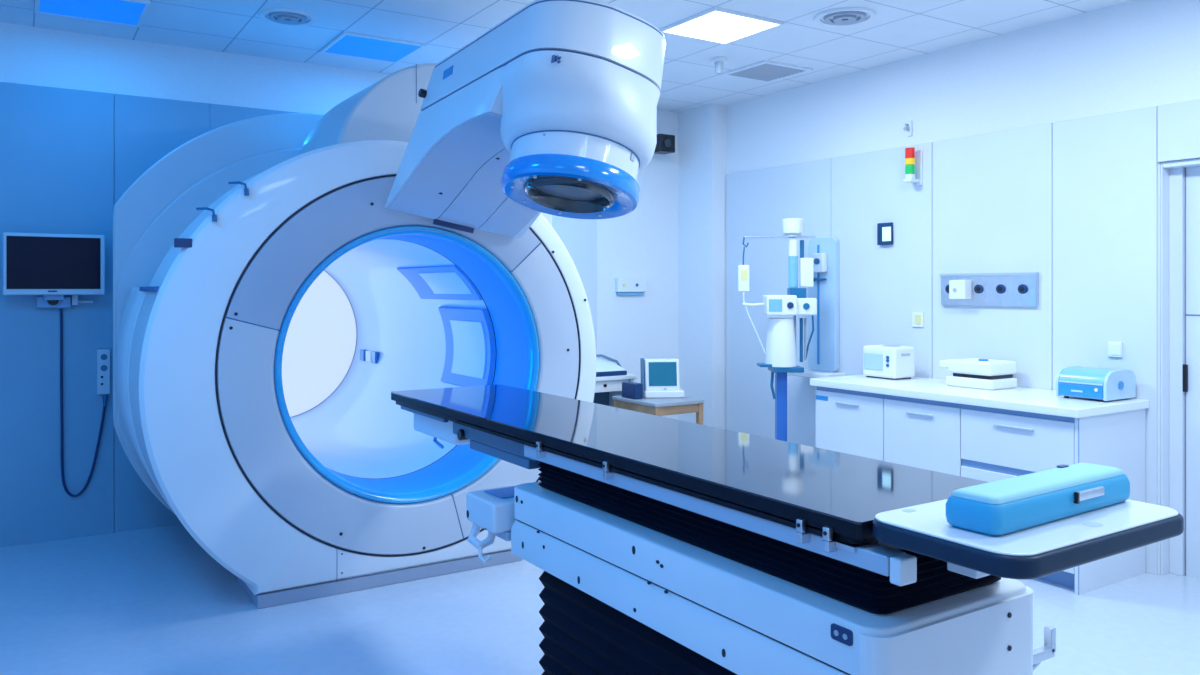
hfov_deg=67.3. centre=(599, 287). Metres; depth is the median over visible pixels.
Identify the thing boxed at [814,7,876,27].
ceiling vent
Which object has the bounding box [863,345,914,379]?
steriliser
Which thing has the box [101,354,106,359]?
socket
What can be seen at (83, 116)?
wall
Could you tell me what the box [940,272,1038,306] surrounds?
panel
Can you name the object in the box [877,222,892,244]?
wall display
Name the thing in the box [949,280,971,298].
plug adapter
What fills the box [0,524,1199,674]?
floor
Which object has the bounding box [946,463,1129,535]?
case
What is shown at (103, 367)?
socket
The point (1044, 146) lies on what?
wall
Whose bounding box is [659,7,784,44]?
recessed light
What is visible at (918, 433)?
base cabinet
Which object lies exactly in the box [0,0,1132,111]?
ceiling
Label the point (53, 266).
wall monitor
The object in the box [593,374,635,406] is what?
desk
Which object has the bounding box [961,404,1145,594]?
base cabinet
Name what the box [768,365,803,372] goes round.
tray
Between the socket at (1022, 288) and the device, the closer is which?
the socket at (1022, 288)
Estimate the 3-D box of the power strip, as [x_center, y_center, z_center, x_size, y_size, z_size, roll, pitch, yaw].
[-2.976,0.502,5.402,0.069,0.270,0.034,0,0,-33]
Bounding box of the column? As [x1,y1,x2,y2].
[678,103,726,428]
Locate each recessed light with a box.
[35,0,150,26]
[320,31,425,62]
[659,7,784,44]
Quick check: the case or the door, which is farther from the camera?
the door
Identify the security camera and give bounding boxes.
[654,134,674,154]
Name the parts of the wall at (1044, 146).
wall panel, wall panel, wall panel, wall panel, wall panel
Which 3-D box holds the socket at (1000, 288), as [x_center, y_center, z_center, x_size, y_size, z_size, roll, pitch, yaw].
[2.382,0.006,5.359,0.011,0.055,0.055,0,0,-33]
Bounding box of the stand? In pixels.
[738,218,816,441]
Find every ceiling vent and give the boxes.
[259,8,315,26]
[722,60,812,82]
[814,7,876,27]
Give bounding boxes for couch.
[391,384,1183,674]
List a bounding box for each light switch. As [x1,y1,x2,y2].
[912,312,923,326]
[1108,342,1122,356]
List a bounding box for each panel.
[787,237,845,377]
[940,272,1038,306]
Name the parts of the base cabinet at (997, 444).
drawer, handle, drawer, drawer, panel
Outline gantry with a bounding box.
[113,0,665,608]
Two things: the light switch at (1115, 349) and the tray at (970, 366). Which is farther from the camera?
the tray at (970, 366)
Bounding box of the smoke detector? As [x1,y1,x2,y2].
[711,56,726,73]
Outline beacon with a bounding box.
[903,146,922,185]
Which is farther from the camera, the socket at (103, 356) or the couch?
the socket at (103, 356)
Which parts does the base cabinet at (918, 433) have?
handle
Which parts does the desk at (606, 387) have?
drawer, panel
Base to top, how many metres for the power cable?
1.113 m
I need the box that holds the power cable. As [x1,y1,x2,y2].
[59,309,107,496]
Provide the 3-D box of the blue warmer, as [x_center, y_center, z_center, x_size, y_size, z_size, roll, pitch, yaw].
[2.607,0.500,4.737,0.294,0.159,0.271,0,0,-33]
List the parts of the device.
handle, lid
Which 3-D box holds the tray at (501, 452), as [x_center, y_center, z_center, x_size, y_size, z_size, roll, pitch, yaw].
[-0.205,0.606,3.410,0.410,0.038,0.485,0,0,-33]
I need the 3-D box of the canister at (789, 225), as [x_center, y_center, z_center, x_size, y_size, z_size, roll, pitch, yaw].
[1.336,-0.426,6.244,0.149,0.104,0.149,0,0,0]
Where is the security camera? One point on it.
(665, 144)
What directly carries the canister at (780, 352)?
on the stand
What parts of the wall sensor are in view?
plate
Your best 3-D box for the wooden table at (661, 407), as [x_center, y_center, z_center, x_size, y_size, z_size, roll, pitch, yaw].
[0.428,1.150,6.724,0.445,0.660,0.560,0,0,-33]
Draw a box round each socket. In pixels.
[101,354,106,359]
[101,365,106,370]
[615,278,645,294]
[974,284,982,293]
[996,284,1004,293]
[1018,284,1026,293]
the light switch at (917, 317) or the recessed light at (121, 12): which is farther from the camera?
the light switch at (917, 317)
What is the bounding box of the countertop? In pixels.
[810,374,1148,417]
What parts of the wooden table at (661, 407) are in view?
leg, leg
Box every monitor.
[3,232,104,307]
[640,358,683,397]
[762,295,796,315]
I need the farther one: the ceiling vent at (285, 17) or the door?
the ceiling vent at (285, 17)
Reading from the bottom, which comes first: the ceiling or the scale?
the scale
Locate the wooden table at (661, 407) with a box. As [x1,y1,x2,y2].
[612,395,703,424]
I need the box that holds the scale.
[939,358,1016,389]
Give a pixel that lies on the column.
(702, 130)
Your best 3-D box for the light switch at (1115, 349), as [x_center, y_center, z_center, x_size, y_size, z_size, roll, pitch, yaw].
[2.752,0.329,4.814,0.018,0.080,0.073,0,0,-33]
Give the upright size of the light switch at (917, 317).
0.098 m
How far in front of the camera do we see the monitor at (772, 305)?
6.11 m
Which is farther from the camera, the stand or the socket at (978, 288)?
the stand
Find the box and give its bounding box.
[622,382,642,398]
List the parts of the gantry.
label plate, panel, panel, knob, bore panel, underside panel, arm, bore panel, underside panel, underside panel, panel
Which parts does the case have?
lid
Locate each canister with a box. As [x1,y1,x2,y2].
[765,318,796,367]
[782,218,803,233]
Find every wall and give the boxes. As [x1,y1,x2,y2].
[0,22,677,547]
[726,0,1199,574]
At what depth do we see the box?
6.65 m
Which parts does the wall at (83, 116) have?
wall panel, wall panel, wall panel, wall panel, wall panel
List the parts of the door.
handle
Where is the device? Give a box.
[596,354,626,376]
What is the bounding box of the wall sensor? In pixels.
[903,121,911,136]
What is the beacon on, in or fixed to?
attached to the wall at (1044, 146)
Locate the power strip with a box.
[97,349,109,394]
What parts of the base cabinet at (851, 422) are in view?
handle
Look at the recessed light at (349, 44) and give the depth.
5.65 m
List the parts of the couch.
knob, handle, rail, rail, port panel, bellow lid, rail, rail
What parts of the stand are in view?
arm, rod, rod, rod, panel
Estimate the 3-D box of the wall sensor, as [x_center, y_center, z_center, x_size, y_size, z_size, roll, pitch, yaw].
[2.029,-1.052,5.939,0.054,0.100,0.035,0,0,-33]
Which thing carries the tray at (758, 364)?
on the stand
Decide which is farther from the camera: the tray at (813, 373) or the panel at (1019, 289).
the tray at (813, 373)
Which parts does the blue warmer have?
trim, panel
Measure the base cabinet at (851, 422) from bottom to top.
0.855 m
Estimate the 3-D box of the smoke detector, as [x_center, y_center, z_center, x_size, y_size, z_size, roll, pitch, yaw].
[0.788,-1.470,5.967,0.110,0.100,0.110,0,0,-33]
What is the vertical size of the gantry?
2.685 m
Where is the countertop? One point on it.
(1041, 401)
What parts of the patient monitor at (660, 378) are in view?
handle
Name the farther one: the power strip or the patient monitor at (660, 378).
the patient monitor at (660, 378)
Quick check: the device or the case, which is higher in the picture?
the device
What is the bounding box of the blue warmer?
[1056,366,1135,401]
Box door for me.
[1160,158,1199,578]
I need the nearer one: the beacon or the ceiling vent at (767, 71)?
the beacon
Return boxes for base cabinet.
[816,386,884,460]
[884,395,961,475]
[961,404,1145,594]
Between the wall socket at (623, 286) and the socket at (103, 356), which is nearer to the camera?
the socket at (103, 356)
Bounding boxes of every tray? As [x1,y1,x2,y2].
[470,439,540,468]
[757,363,771,366]
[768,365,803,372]
[787,369,845,377]
[948,358,1015,375]

